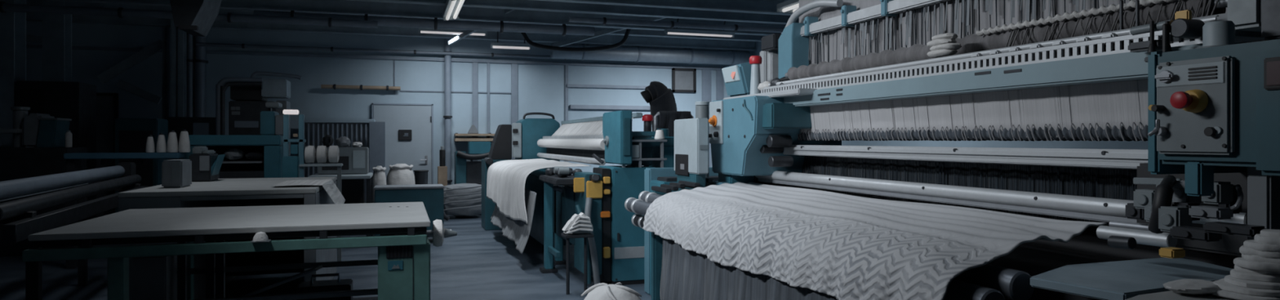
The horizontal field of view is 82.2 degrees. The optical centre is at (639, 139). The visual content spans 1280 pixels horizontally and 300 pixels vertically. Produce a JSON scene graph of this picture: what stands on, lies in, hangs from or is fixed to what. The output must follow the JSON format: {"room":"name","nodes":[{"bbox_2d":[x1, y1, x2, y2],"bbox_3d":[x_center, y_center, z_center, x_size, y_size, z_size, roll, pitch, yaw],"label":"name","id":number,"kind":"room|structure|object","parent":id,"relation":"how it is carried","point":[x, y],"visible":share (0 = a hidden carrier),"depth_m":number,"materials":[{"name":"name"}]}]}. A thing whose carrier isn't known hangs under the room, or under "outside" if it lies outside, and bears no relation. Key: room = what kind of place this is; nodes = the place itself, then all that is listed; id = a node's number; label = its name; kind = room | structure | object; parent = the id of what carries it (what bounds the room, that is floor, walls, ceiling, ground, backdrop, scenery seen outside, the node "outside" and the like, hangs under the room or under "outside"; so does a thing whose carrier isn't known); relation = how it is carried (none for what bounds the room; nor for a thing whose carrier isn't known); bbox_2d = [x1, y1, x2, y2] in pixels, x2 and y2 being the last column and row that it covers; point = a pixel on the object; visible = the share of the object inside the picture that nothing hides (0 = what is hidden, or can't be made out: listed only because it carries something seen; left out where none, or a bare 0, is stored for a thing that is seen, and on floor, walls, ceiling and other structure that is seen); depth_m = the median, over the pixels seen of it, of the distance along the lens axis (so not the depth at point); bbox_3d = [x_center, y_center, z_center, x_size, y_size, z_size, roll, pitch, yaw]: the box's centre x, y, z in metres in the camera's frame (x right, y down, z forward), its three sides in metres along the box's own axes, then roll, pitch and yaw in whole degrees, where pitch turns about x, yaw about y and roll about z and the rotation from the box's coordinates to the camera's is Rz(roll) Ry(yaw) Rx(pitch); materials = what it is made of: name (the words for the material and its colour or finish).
{"room":"textile factory","nodes":[
{"label":"textile factory","id":0,"kind":"room"},
{"bbox_2d":[116,80,161,104],"bbox_3d":[-8.076,-0.767,11.825,0.622,0.383,0.050,0,0,-18],"label":"beam","id":1,"kind":"structure","parent":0,"point":[123,85],"depth_m":11.80,"materials":[{"name":"metal"}]},
{"bbox_2d":[0,1,377,27],"bbox_3d":[-6.653,-1.630,9.397,6.200,0.135,0.135,0,0,-18],"label":"pipe","id":2,"kind":"object","parent":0,"point":[120,12],"visible":1,"depth_m":9.50,"materials":[{"name":"metal"}]},
{"bbox_2d":[0,215,651,299],"bbox_3d":[-2.422,1.410,5.310,15.500,0.120,16.800,0,0,-18],"label":"floor","id":3,"kind":"structure","parent":0,"point":[476,264],"depth_m":7.21,"materials":[{"name":"concrete"}]},
{"bbox_2d":[0,0,26,147],"bbox_3d":[-8.235,-0.424,9.510,0.320,3.548,0.320,0,0,-18],"label":"column","id":4,"kind":"structure","parent":3,"relation":"on","point":[12,24],"depth_m":9.39,"materials":[{"name":"metal"}]},
{"bbox_2d":[0,106,86,257],"bbox_3d":[-7.234,0.481,8.775,0.829,1.738,0.620,0,0,-18],"label":"sewing machine","id":5,"kind":"object","parent":3,"relation":"on","point":[38,149],"visible":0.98,"depth_m":8.57,"materials":[{"name":"metal"}]},
{"bbox_2d":[15,80,96,220],"bbox_3d":[-7.765,0.295,9.765,0.688,2.107,0.608,0,0,-18],"label":"tall cabinet","id":6,"kind":"object","parent":3,"relation":"on","point":[76,101],"visible":0.43,"depth_m":9.57,"materials":[{"name":"metal"}]},
{"bbox_2d":[42,0,71,81],"bbox_3d":[-8.364,-0.424,10.520,0.260,3.548,0.260,0,0,-18],"label":"column","id":7,"kind":"structure","parent":3,"relation":"on","point":[56,28],"depth_m":10.41,"materials":[{"name":"metal"}]},
{"bbox_2d":[0,162,148,299],"bbox_3d":[-4.300,0.785,5.431,0.530,1.130,3.628,0,0,-24],"label":"rolls","id":8,"kind":"object","parent":3,"relation":"on","point":[20,219],"visible":0.8,"depth_m":4.75,"materials":[{"name":"metal"}]},
{"bbox_2d":[63,152,184,269],"bbox_3d":[-5.515,0.746,7.872,1.044,1.209,0.250,0,0,-18],"label":"rack","id":9,"kind":"object","parent":3,"relation":"on","point":[72,160],"visible":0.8,"depth_m":7.72,"materials":[{"name":"metal"}]},
{"bbox_2d":[145,134,155,152],"bbox_3d":[-5.303,0.043,7.936,0.085,0.190,0.085,0,0,-18],"label":"cone","id":10,"kind":"object","parent":9,"relation":"on","point":[149,144],"visible":1,"depth_m":7.91,"materials":[{"name":"fabric"}]},
{"bbox_2d":[155,133,166,152],"bbox_3d":[-5.204,0.033,7.969,0.095,0.210,0.095,0,0,-18],"label":"cone","id":11,"kind":"object","parent":9,"relation":"on","point":[161,144],"visible":1,"depth_m":7.94,"materials":[{"name":"fabric"}]},
{"bbox_2d":[166,130,177,152],"bbox_3d":[-5.103,0.018,8.001,0.110,0.240,0.110,0,0,-18],"label":"cone","id":12,"kind":"object","parent":9,"relation":"on","point":[172,143],"visible":1,"depth_m":7.97,"materials":[{"name":"fabric"}]},
{"bbox_2d":[177,129,190,152],"bbox_3d":[-4.996,0.013,8.037,0.115,0.250,0.115,0,0,-18],"label":"cone","id":13,"kind":"object","parent":9,"relation":"on","point":[184,142],"visible":1,"depth_m":8.00,"materials":[{"name":"fabric"}]},
{"bbox_2d":[162,26,170,119],"bbox_3d":[-7.630,-0.424,11.813,0.100,3.548,0.100,0,0,-18],"label":"column","id":14,"kind":"structure","parent":3,"relation":"on","point":[166,30],"depth_m":11.77,"materials":[{"name":"metal"}]},
{"bbox_2d":[96,40,162,83],"bbox_3d":[-8.144,-1.258,11.750,0.946,0.726,0.050,0,0,-18],"label":"beam","id":15,"kind":"structure","parent":14,"relation":"attached to","point":[157,46],"depth_m":11.72,"materials":[{"name":"metal"}]},
{"bbox_2d":[170,18,186,117],"bbox_3d":[-7.360,-0.424,11.691,0.180,3.548,0.180,0,0,-18],"label":"column","id":16,"kind":"structure","parent":3,"relation":"on","point":[178,37],"depth_m":11.61,"materials":[{"name":"metal"}]},
{"bbox_2d":[164,116,215,159],"bbox_3d":[-6.687,0.507,11.012,0.678,1.681,0.508,0,0,-18],"label":"tall cabinet","id":17,"kind":"object","parent":3,"relation":"on","point":[193,126],"visible":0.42,"depth_m":10.79,"materials":[{"name":"metal"}]},
{"bbox_2d":[186,32,194,117],"bbox_3d":[-7.452,-0.420,12.134,0.135,3.540,0.135,0,0,-18],"label":"pipe","id":18,"kind":"object","parent":3,"relation":"on","point":[189,37],"visible":0.41,"depth_m":12.09,"materials":[{"name":"metal"}]},
{"bbox_2d":[117,177,336,299],"bbox_3d":[-3.417,0.865,6.365,1.304,0.970,1.940,0,0,-18],"label":"table","id":19,"kind":"object","parent":3,"relation":"on","point":[251,192],"visible":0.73,"depth_m":5.87,"materials":[{"name":"metal"}]},
{"bbox_2d":[161,159,191,188],"bbox_3d":[-3.716,0.270,5.882,0.141,0.216,0.308,0,0,-18],"label":"control box","id":20,"kind":"object","parent":19,"relation":"on","point":[175,173],"visible":1,"depth_m":5.75,"materials":[{"name":"grey paint"}]},
{"bbox_2d":[188,146,225,182],"bbox_3d":[-3.986,0.220,6.767,0.235,0.316,0.358,0,0,-18],"label":"control box","id":21,"kind":"object","parent":19,"relation":"on","point":[206,164],"visible":0.98,"depth_m":6.62,"materials":[{"name":"metal"}]},
{"bbox_2d":[271,179,345,204],"bbox_3d":[-2.810,0.469,6.265,0.487,0.221,0.872,0,0,-18],"label":"cloth","id":22,"kind":"object","parent":19,"relation":"on","point":[328,185],"visible":0.98,"depth_m":6.23,"materials":[{"name":"white fabric"}]},
{"bbox_2d":[183,102,283,178],"bbox_3d":[-4.759,0.454,8.672,1.045,1.792,0.600,0,0,-18],"label":"sewing machine","id":23,"kind":"object","parent":3,"relation":"on","point":[270,144],"visible":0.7,"depth_m":8.53,"materials":[{"name":"teal paint"}]},
{"bbox_2d":[223,148,244,159],"bbox_3d":[-4.747,0.171,8.567,0.213,0.137,0.239,0,0,-18],"label":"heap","id":24,"kind":"object","parent":23,"relation":"on","point":[233,153],"visible":0.98,"depth_m":8.50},
{"bbox_2d":[22,202,457,299],"bbox_3d":[-2.254,0.909,4.592,2.092,0.882,1.430,0,0,-18],"label":"table","id":25,"kind":"object","parent":3,"relation":"on","point":[403,244],"visible":1,"depth_m":4.15,"materials":[{"name":"metal"}]},
{"bbox_2d":[249,231,271,243],"bbox_3d":[-2.019,0.517,3.901,0.090,0.054,0.076,0,0,-18],"label":"clip","id":26,"kind":"object","parent":25,"relation":"attached to","point":[260,237],"visible":1,"depth_m":3.88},
{"bbox_2d":[296,273,352,299],"bbox_3d":[-2.039,0.996,4.752,0.320,0.251,0.220,0,0,-18],"label":"box","id":27,"kind":"object","parent":25,"relation":"on","point":[313,286],"visible":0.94,"depth_m":4.69,"materials":[{"name":"metal"}]},
{"bbox_2d":[215,71,302,155],"bbox_3d":[-5.018,0.230,9.761,0.995,2.239,0.725,0,0,-18],"label":"machine","id":28,"kind":"object","parent":3,"relation":"on","point":[251,95],"visible":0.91,"depth_m":9.50,"materials":[{"name":"metal"}]},
{"bbox_2d":[230,85,267,101],"bbox_3d":[-5.192,-0.614,9.743,0.370,0.190,0.450,0,0,-18],"label":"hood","id":29,"kind":"object","parent":28,"relation":"attached to","point":[237,93],"depth_m":9.54,"materials":[{"name":"metal"}]},
{"bbox_2d":[282,109,342,262],"bbox_3d":[-3.508,0.517,7.885,0.576,1.665,0.330,0,0,-18],"label":"frame","id":30,"kind":"object","parent":3,"relation":"on","point":[293,166],"visible":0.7,"depth_m":7.71,"materials":[{"name":"blue paint"}]},
{"bbox_2d":[304,146,315,163],"bbox_3d":[-3.522,0.157,7.823,0.106,0.188,0.188,0,0,-18],"label":"roll","id":31,"kind":"object","parent":30,"relation":"on","point":[309,151],"visible":1,"depth_m":7.75,"materials":[{"name":"white fabric"}]},
{"bbox_2d":[315,146,327,163],"bbox_3d":[-3.410,0.157,7.859,0.106,0.188,0.188,0,0,-18],"label":"roll","id":32,"kind":"object","parent":30,"relation":"on","point":[322,151],"visible":1,"depth_m":7.79,"materials":[{"name":"white fabric"}]},
{"bbox_2d":[328,146,339,163],"bbox_3d":[-3.299,0.157,7.896,0.106,0.188,0.188,0,0,-18],"label":"roll","id":33,"kind":"object","parent":30,"relation":"on","point":[333,151],"visible":1,"depth_m":7.83,"materials":[{"name":"white fabric"}]},
{"bbox_2d":[304,118,375,203],"bbox_3d":[-5.184,0.488,12.618,1.166,1.685,0.530,0,0,-18],"label":"rack","id":34,"kind":"object","parent":3,"relation":"on","point":[315,129],"visible":0.32,"depth_m":12.37,"materials":[{"name":"metal"}]},
{"bbox_2d":[308,173,373,236],"bbox_3d":[-3.852,0.900,9.483,0.718,0.900,0.900,0,0,-18],"label":"side table","id":35,"kind":"object","parent":3,"relation":"on","point":[352,185],"visible":0.29,"depth_m":9.55,"materials":[{"name":"white paint"}]},
{"bbox_2d":[317,147,368,174],"bbox_3d":[-3.899,0.275,9.658,0.596,0.344,0.438,0,0,-18],"label":"machine","id":36,"kind":"object","parent":35,"relation":"on","point":[355,161],"visible":0.83,"depth_m":9.48,"materials":[{"name":"grey metal"}]},
{"bbox_2d":[368,121,385,173],"bbox_3d":[-4.445,0.522,12.392,0.255,1.655,0.280,0,0,-18],"label":"screen panel","id":37,"kind":"object","parent":3,"relation":"on","point":[376,129],"visible":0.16,"depth_m":12.43,"materials":[{"name":"paint"}]},
{"bbox_2d":[372,166,386,235],"bbox_3d":[-3.635,0.857,10.224,0.200,0.979,0.204,0,0,-18],"label":"cloth sack","id":38,"kind":"object","parent":3,"relation":"on","point":[379,175],"visible":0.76,"depth_m":10.15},
{"bbox_2d":[373,184,444,235],"bbox_3d":[-3.047,0.979,9.683,0.872,0.741,0.520,0,0,-18],"label":"bench","id":39,"kind":"object","parent":3,"relation":"on","point":[432,196],"visible":0.34,"depth_m":9.50,"materials":[{"name":"teal paint"}]},
{"bbox_2d":[386,164,415,185],"bbox_3d":[-3.474,0.848,10.652,0.424,0.996,0.418,0,0,-18],"label":"cloth sack","id":40,"kind":"object","parent":39,"relation":"on","point":[398,174],"visible":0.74,"depth_m":10.50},
{"bbox_2d":[413,169,428,184],"bbox_3d":[-3.607,0.922,12.078,0.245,0.836,0.245,0,0,-18],"label":"waste bin","id":41,"kind":"object","parent":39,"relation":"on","point":[420,176],"visible":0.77,"depth_m":11.98,"materials":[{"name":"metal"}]},
{"bbox_2d":[437,146,447,216],"bbox_3d":[-3.522,0.734,13.063,0.160,1.231,0.180,0,0,-18],"label":"post","id":42,"kind":"object","parent":3,"relation":"on","point":[442,169],"visible":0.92,"depth_m":13.00,"materials":[{"name":"brown wood"}]},
{"bbox_2d":[443,183,481,221],"bbox_3d":[-3.049,1.052,12.583,0.893,0.592,0.773,0,0,-18],"label":"bale","id":43,"kind":"object","parent":3,"relation":"on","point":[460,199],"visible":0.73,"depth_m":12.41,"materials":[{"name":"grey fabric"}]},
{"bbox_2d":[454,142,490,215],"bbox_3d":[-2.920,0.693,13.195,0.792,1.314,0.502,0,0,-18],"label":"stand","id":44,"kind":"object","parent":3,"relation":"on","point":[465,172],"visible":0.42,"depth_m":13.01,"materials":[{"name":"teal paint"}]},
{"bbox_2d":[481,110,674,294],"bbox_3d":[-0.862,0.471,9.069,1.598,1.758,5.426,0,0,-18],"label":"weaving loom","id":45,"kind":"object","parent":3,"relation":"on","point":[613,253],"visible":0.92,"depth_m":7.06,"materials":[{"name":"teal metal"}]},
{"bbox_2d":[490,187,536,254],"bbox_3d":[-1.615,0.861,8.994,0.194,0.622,3.100,0,0,-18],"label":"cloth","id":46,"kind":"object","parent":45,"relation":"hanging from","point":[518,232],"visible":0.45,"depth_m":8.15,"materials":[{"name":"fabric"}]},
{"bbox_2d":[486,158,591,223],"bbox_3d":[-1.353,0.594,9.116,0.783,0.646,3.331,0,0,-18],"label":"fabric","id":47,"kind":"object","parent":45,"relation":"on","point":[506,180],"visible":0.99,"depth_m":8.75,"materials":[{"name":"white fabric"}]},
{"bbox_2d":[539,174,575,185],"bbox_3d":[-0.622,0.393,7.220,0.590,0.055,0.890,0,0,-18],"label":"shelf","id":48,"kind":"object","parent":45,"relation":"attached to","point":[557,180],"depth_m":6.97,"materials":[{"name":"metal"}]},
{"bbox_2d":[560,233,594,239],"bbox_3d":[-0.548,0.838,6.418,0.250,0.025,0.200,0,0,-18],"label":"tray","id":49,"kind":"object","parent":45,"relation":"on","point":[585,236],"depth_m":6.34,"materials":[{"name":"metal"}]},
{"bbox_2d":[581,282,641,299],"bbox_3d":[-0.149,1.063,3.956,0.432,0.564,0.430,0,0,-18],"label":"sack","id":50,"kind":"object","parent":3,"relation":"on","point":[601,291],"visible":1,"depth_m":3.89,"materials":[{"name":"white fabric"}]},
{"bbox_2d":[642,114,653,166],"bbox_3d":[0.088,0.529,8.446,0.130,1.642,0.128,0,0,-18],"label":"beacon","id":51,"kind":"object","parent":3,"relation":"on","point":[647,119],"visible":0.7,"depth_m":8.40,"materials":[{"name":"plastic"}]},
{"bbox_2d":[640,81,676,131],"bbox_3d":[0.288,0.303,9.376,0.532,2.095,0.436,0,0,9],"label":"extraction arm","id":52,"kind":"object","parent":3,"relation":"on","point":[660,98],"visible":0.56,"depth_m":9.22},
{"bbox_2d":[653,111,693,137],"bbox_3d":[0.374,0.517,8.119,0.486,1.666,0.500,0,0,-18],"label":"rail","id":53,"kind":"object","parent":3,"relation":"on","point":[667,118],"visible":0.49,"depth_m":8.06,"materials":[{"name":"metal"}]},
{"bbox_2d":[644,167,718,295],"bbox_3d":[0.517,0.800,6.377,0.850,1.100,0.500,0,0,-18],"label":"frame","id":54,"kind":"object","parent":3,"relation":"on","point":[657,177],"visible":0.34,"depth_m":6.36,"materials":[{"name":"blue paint"}]},
{"bbox_2d":[695,101,709,177],"bbox_3d":[0.501,0.522,5.899,0.116,1.656,0.116,0,0,-18],"label":"canister","id":55,"kind":"object","parent":3,"relation":"on","point":[702,108],"visible":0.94,"depth_m":5.85,"materials":[{"name":"white paint"}]},
{"bbox_2d":[624,0,1279,299],"bbox_3d":[1.270,0.050,3.757,1.568,2.600,5.134,0,0,-18],"label":"weaving loom","id":56,"kind":"object","parent":3,"relation":"on","point":[1196,81],"visible":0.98,"depth_m":3.00,"materials":[{"name":"blue paint"}]},
{"bbox_2d":[709,100,723,143],"bbox_3d":[0.544,-0.123,5.234,0.014,0.302,0.220,0,0,-18],"label":"switch plate","id":57,"kind":"object","parent":56,"relation":"attached to","point":[716,108],"depth_m":5.20,"materials":[{"name":"white paint"}]},
{"bbox_2d":[721,62,751,97],"bbox_3d":[0.797,-0.430,5.857,0.190,0.360,0.360,0,0,-18],"label":"monitor","id":58,"kind":"object","parent":56,"relation":"on","point":[737,78],"depth_m":5.75,"materials":[{"name":"teal"}]},
{"bbox_2d":[642,182,1106,299],"bbox_3d":[0.840,0.460,3.657,0.855,0.336,2.812,0,0,-18],"label":"fabric","id":59,"kind":"object","parent":56,"relation":"on","point":[841,246],"visible":1,"depth_m":3.00,"materials":[{"name":"fabric"}]},
{"bbox_2d":[659,238,837,299],"bbox_3d":[0.581,0.858,3.304,0.110,0.618,2.971,0,0,-18],"label":"hanging cloth","id":60,"kind":"object","parent":59,"relation":"hanging from","point":[686,275],"visible":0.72,"depth_m":3.86,"materials":[{"name":"fabric"}]},
{"bbox_2d":[926,32,961,57],"bbox_3d":[1.428,-0.444,3.449,0.096,0.106,0.191,0,0,-18],"label":"bundle","id":61,"kind":"object","parent":56,"relation":"on","point":[942,45],"visible":0.98,"depth_m":3.40,"materials":[{"name":"fabric"}]},
{"bbox_2d":[799,0,1267,64],"bbox_3d":[1.860,-0.736,3.956,0.056,0.771,3.863,0,0,-18],"label":"curtain","id":62,"kind":"object","parent":56,"relation":"hanging from","point":[830,48],"depth_m":4.48,"materials":[{"name":"fabric"}]},
{"bbox_2d":[1147,119,1167,136],"bbox_3d":[1.409,-0.033,1.999,0.034,0.047,0.034,0,0,-18],"label":"switch","id":63,"kind":"object","parent":56,"relation":"attached to","point":[1161,129],"depth_m":1.99,"materials":[{"name":"metal"}]},
{"bbox_2d":[1155,70,1173,82],"bbox_3d":[1.420,-0.172,1.982,0.024,0.034,0.046,0,0,-18],"label":"switch","id":64,"kind":"object","parent":56,"relation":"attached to","point":[1162,76],"depth_m":1.98,"materials":[{"name":"metal"}]},
{"bbox_2d":[1202,20,1235,46],"bbox_3d":[1.637,-0.278,2.073,0.090,0.110,0.090,0,0,-18],"label":"cup","id":65,"kind":"object","parent":56,"relation":"on","point":[1222,33],"depth_m":2.05,"materials":[{"name":"white paint"}]},
{"bbox_2d":[1030,257,1231,299],"bbox_3d":[1.511,0.873,2.139,0.812,0.955,0.456,0,0,-18],"label":"side table","id":66,"kind":"object","parent":3,"relation":"on","point":[1128,279],"visible":0.78,"depth_m":2.12,"materials":[{"name":"metal"}]},
{"bbox_2d":[1125,291,1235,299],"bbox_3d":[1.331,0.858,1.624,0.802,0.985,0.325,0,0,-27],"label":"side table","id":67,"kind":"object","parent":3,"relation":"on","point":[1167,295],"visible":0.34,"depth_m":1.70,"materials":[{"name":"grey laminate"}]},
{"bbox_2d":[1162,229,1279,299],"bbox_3d":[1.385,0.286,1.723,0.258,0.156,0.193,0,0,34],"label":"cloth bundle","id":68,"kind":"object","parent":67,"relation":"on","point":[1255,276],"visible":1,"depth_m":1.66,"materials":[{"name":"fabric"}]},
{"bbox_2d":[26,21,744,184],"bbox_3d":[-4.996,-0.425,13.175,15.500,3.550,0.150,0,0,-18],"label":"wall","id":69,"kind":"structure","parent":0,"point":[540,87],"depth_m":13.19,"materials":[{"name":"paint"}]},
{"bbox_2d":[96,93,118,217],"bbox_3d":[-8.663,0.297,11.856,0.367,2.107,0.064,0,0,-18],"label":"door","id":70,"kind":"structure","parent":69,"relation":"in","point":[107,104],"depth_m":11.86,"materials":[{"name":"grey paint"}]},
{"bbox_2d":[192,35,208,117],"bbox_3d":[-7.340,-0.420,12.223,0.243,3.540,0.243,0,0,-18],"label":"pipe","id":71,"kind":"object","parent":69,"relation":"attached to","point":[200,60],"visible":0.52,"depth_m":12.15,"materials":[{"name":"metal"}]},
{"bbox_2d":[320,84,400,90],"bbox_3d":[-4.944,-0.928,13.008,1.317,0.099,0.094,0,0,-18],"label":"wall shelf","id":72,"kind":"object","parent":69,"relation":"attached to","point":[334,86],"visible":1,"depth_m":12.97,"materials":[{"name":"brown wood"}]},
{"bbox_2d":[26,44,723,70],"bbox_3d":[-4.964,-1.475,13.079,15.060,0.050,0.048,0,0,-18],"label":"ceiling beam","id":73,"kind":"structure","parent":69,"relation":"attached to","point":[73,47],"depth_m":13.22,"materials":[{"name":"metal"}]},
{"bbox_2d":[371,103,433,184],"bbox_3d":[-4.292,0.348,13.265,1.060,2.004,0.103,0,0,-18],"label":"door","id":74,"kind":"structure","parent":69,"relation":"in","point":[418,152],"depth_m":13.31,"materials":[{"name":"paint"}]},
{"bbox_2d":[398,129,411,140],"bbox_3d":[-4.252,-0.084,13.270,0.230,0.193,0.026,0,0,-18],"label":"door sign","id":75,"kind":"object","parent":74,"relation":"attached to","point":[403,135],"visible":1,"depth_m":13.26,"materials":[{"name":"black plastic"}]},
{"bbox_2d":[443,38,452,185],"bbox_3d":[-3.533,-0.420,13.469,0.162,3.540,0.162,0,0,-18],"label":"pipe","id":76,"kind":"object","parent":69,"relation":"attached to","point":[447,117],"visible":0.77,"depth_m":13.42,"materials":[{"name":"metal"}]},
{"bbox_2d":[195,42,659,62],"bbox_3d":[-3.402,-1.580,13.433,8.289,0.081,0.081,0,0,-18],"label":"ceiling pipe","id":77,"kind":"object","parent":76,"relation":"attached to","point":[197,44],"visible":0.73,"depth_m":12.95,"materials":[{"name":"metal"}]},
{"bbox_2d":[400,90,511,93],"bbox_3d":[-3.372,-0.888,13.616,2.073,0.024,0.018,0,0,-18],"label":"trim","id":78,"kind":"structure","parent":69,"relation":"attached to","point":[400,91],"depth_m":13.60,"materials":[{"name":"paint"}]},
{"bbox_2d":[453,133,494,142],"bbox_3d":[-2.980,-0.037,13.587,0.889,0.171,0.280,0,0,-18],"label":"wall shelf","id":79,"kind":"object","parent":69,"relation":"attached to","point":[456,140],"visible":0.7,"depth_m":13.43,"materials":[{"name":"brown wood"}]},
{"bbox_2d":[472,62,477,161],"bbox_3d":[-3.082,-0.060,13.705,0.100,2.820,0.028,0,0,-18],"label":"trim","id":80,"kind":"structure","parent":69,"relation":"attached to","point":[474,64],"depth_m":13.69,"materials":[{"name":"paint"}]},
{"bbox_2d":[487,62,489,142],"bbox_3d":[-2.849,-0.060,13.782,0.040,2.820,0.028,0,0,-18],"label":"trim","id":81,"kind":"structure","parent":69,"relation":"attached to","point":[488,64],"depth_m":13.77,"materials":[{"name":"paint"}]},
{"bbox_2d":[511,63,517,159],"bbox_3d":[-2.385,-0.060,13.933,0.120,2.820,0.028,0,0,-18],"label":"trim","id":82,"kind":"structure","parent":69,"relation":"attached to","point":[513,66],"depth_m":13.92,"materials":[{"name":"paint"}]},
{"bbox_2d":[564,65,568,162],"bbox_3d":[-1.428,-0.060,14.247,0.060,2.820,0.028,0,0,-18],"label":"trim","id":83,"kind":"structure","parent":69,"relation":"attached to","point":[566,66],"depth_m":14.23,"materials":[{"name":"paint"}]},
{"bbox_2d":[569,104,650,110],"bbox_3d":[-0.370,-0.639,14.566,2.077,0.080,0.078,0,0,-18],"label":"trim","id":84,"kind":"structure","parent":69,"relation":"attached to","point":[571,106],"depth_m":14.46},
{"bbox_2d":[566,84,666,88],"bbox_3d":[-0.439,-1.052,14.554,2.071,0.060,0.058,0,0,-18],"label":"trim","id":85,"kind":"structure","parent":69,"relation":"attached to","point":[567,85],"depth_m":14.45,"materials":[{"name":"paint"}]},
{"bbox_2d":[671,67,696,93],"bbox_3d":[0.901,-1.215,14.986,0.513,0.492,0.065,0,0,-18],"label":"window","id":86,"kind":"structure","parent":69,"relation":"in","point":[683,80],"depth_m":14.98,"materials":[{"name":"grey glass"}]},
{"bbox_2d":[702,69,711,167],"bbox_3d":[1.378,-0.060,15.165,0.200,2.820,0.028,0,0,-18],"label":"trim","id":87,"kind":"structure","parent":69,"relation":"attached to","point":[706,73],"depth_m":15.15,"materials":[{"name":"paint"}]},
{"bbox_2d":[715,70,723,100],"bbox_3d":[1.664,-0.060,15.258,0.160,2.820,0.028,0,0,-18],"label":"trim","id":88,"kind":"structure","parent":69,"relation":"attached to","point":[719,77],"depth_m":15.24,"materials":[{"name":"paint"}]},
{"bbox_2d":[253,9,595,35],"bbox_3d":[-3.008,-1.710,10.800,4.800,0.189,0.189,0,0,-18],"label":"pipe","id":89,"kind":"object","parent":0,"point":[435,24],"visible":0.79,"depth_m":10.82,"materials":[{"name":"metal"}]},
{"bbox_2d":[561,213,593,234],"bbox_3d":[-0.544,0.729,6.408,0.258,0.173,0.182,0,0,-18],"label":"cloth bundle","id":90,"kind":"object","parent":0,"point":[578,224],"visible":1,"depth_m":6.35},
{"bbox_2d":[568,16,784,32],"bbox_3d":[0.978,-1.730,11.158,4.200,0.108,0.108,0,0,-18],"label":"pipe","id":91,"kind":"object","parent":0,"point":[604,20],"visible":0.77,"depth_m":10.96,"materials":[{"name":"metal"}]},
{"bbox_2d":[744,41,1147,149],"bbox_3d":[4.825,-0.425,7.682,0.150,3.550,16.400,0,0,-18],"label":"wall","id":92,"kind":"structure","parent":0,"point":[1117,144],"depth_m":8.77,"materials":[{"name":"paint"}]},
{"bbox_3d":[-2.422,-2.260,5.310,15.500,0.120,16.800,0,0,-18],"label":"ceiling","id":93,"kind":"structure","parent":0,"visible":0},
{"bbox_2d":[169,0,221,36],"bbox_3d":[-4.847,-1.673,8.010,0.565,1.035,0.760,0,0,-18],"label":"duct","id":94,"kind":"object","parent":93,"relation":"hanging from","point":[193,17],"visible":1,"depth_m":7.74,"materials":[{"name":"metal"}]},
{"bbox_2d":[26,12,756,51],"bbox_3d":[-4.817,-2.009,12.628,15.080,0.378,0.140,0,0,-18],"label":"ceiling beam","id":95,"kind":"structure","parent":93,"relation":"attached to","point":[606,39],"depth_m":12.92,"materials":[{"name":"metal"}]},
{"bbox_2d":[26,0,764,41],"bbox_3d":[-4.521,-2.039,11.725,15.080,0.318,0.140,0,0,-18],"label":"ceiling beam","id":96,"kind":"structure","parent":93,"relation":"attached to","point":[646,33],"depth_m":11.23,"materials":[{"name":"metal"}]},
{"bbox_2d":[520,28,631,51],"bbox_3d":[-1.094,-1.741,12.639,1.900,0.452,0.166,0,0,-6],"label":"hose","id":97,"kind":"object","parent":96,"relation":"hanging from","point":[623,41],"visible":0.98,"depth_m":12.57,"materials":[{"name":"black rubber"}]},
{"bbox_2d":[51,0,786,35],"bbox_3d":[-4.226,-2.024,10.822,15.080,0.348,0.140,0,0,-18],"label":"ceiling beam","id":98,"kind":"structure","parent":93,"relation":"attached to","point":[325,6],"depth_m":11.10,"materials":[{"name":"metal"}]},
{"bbox_2d":[448,8,514,44],"bbox_3d":[-2.591,-1.860,11.936,1.764,0.486,0.050,0,0,41],"label":"ceiling light","id":99,"kind":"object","parent":98,"relation":"attached to","point":[467,33],"depth_m":12.21,"materials":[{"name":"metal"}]},
{"bbox_2d":[552,17,664,46],"bbox_3d":[-0.501,-1.860,12.462,2.420,0.458,0.050,0,0,30],"label":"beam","id":100,"kind":"structure","parent":98,"relation":"attached to","point":[610,30],"depth_m":12.60,"materials":[{"name":"metal"}]},
{"bbox_2d":[418,27,487,35],"bbox_3d":[-3.124,-1.967,12.264,1.111,0.420,0.209,0,0,-18],"label":"ceiling light","id":101,"kind":"object","parent":93,"relation":"hanging from","point":[424,30],"visible":0.59,"depth_m":12.23,"materials":[{"name":"white paint"}]},
{"bbox_2d":[442,0,465,20],"bbox_3d":[-2.485,-1.952,9.814,0.235,0.477,1.624,0,0,-18],"label":"ceiling light","id":102,"kind":"object","parent":93,"relation":"hanging from","point":[452,8],"visible":1,"depth_m":9.89,"materials":[{"name":"white paint"}]},
{"bbox_2d":[490,31,531,49],"bbox_3d":[-2.335,-1.919,13.292,0.722,0.546,0.162,0,0,-18],"label":"ceiling light","id":103,"kind":"object","parent":93,"relation":"hanging from","point":[524,46],"visible":0.75,"depth_m":13.26,"materials":[{"name":"white paint"}]},
{"bbox_2d":[351,0,799,24],"bbox_3d":[-3.946,-2.054,9.967,15.080,0.288,0.140,0,0,-18],"label":"ceiling beam","id":104,"kind":"structure","parent":93,"relation":"attached to","point":[531,5],"depth_m":11.09,"materials":[{"name":"metal"}]},
{"bbox_2d":[550,43,751,65],"bbox_3d":[0.284,-1.855,14.403,4.100,0.685,0.314,0,0,-18],"label":"duct","id":105,"kind":"object","parent":93,"relation":"hanging from","point":[637,54],"visible":0.87,"depth_m":14.30,"materials":[{"name":"metal"}]},
{"bbox_2d":[537,0,792,15],"bbox_3d":[-3.635,-2.034,9.017,15.080,0.328,0.140,0,0,-18],"label":"ceiling beam","id":106,"kind":"structure","parent":93,"relation":"attached to","point":[758,6],"depth_m":10.50,"materials":[{"name":"metal"}]},
{"bbox_2d":[663,18,735,37],"bbox_3d":[1.030,-1.963,12.414,1.249,0.417,0.222,0,0,-18],"label":"ceiling light","id":107,"kind":"object","parent":93,"relation":"hanging from","point":[679,31],"visible":0.83,"depth_m":12.40,"materials":[{"name":"white paint"}]},
{"bbox_2d":[777,0,799,13],"bbox_3d":[2.253,-1.965,9.277,0.340,0.466,1.524,0,0,-18],"label":"ceiling light","id":108,"kind":"object","parent":93,"relation":"hanging from","point":[789,6],"visible":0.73,"depth_m":9.76,"materials":[{"name":"white paint"}]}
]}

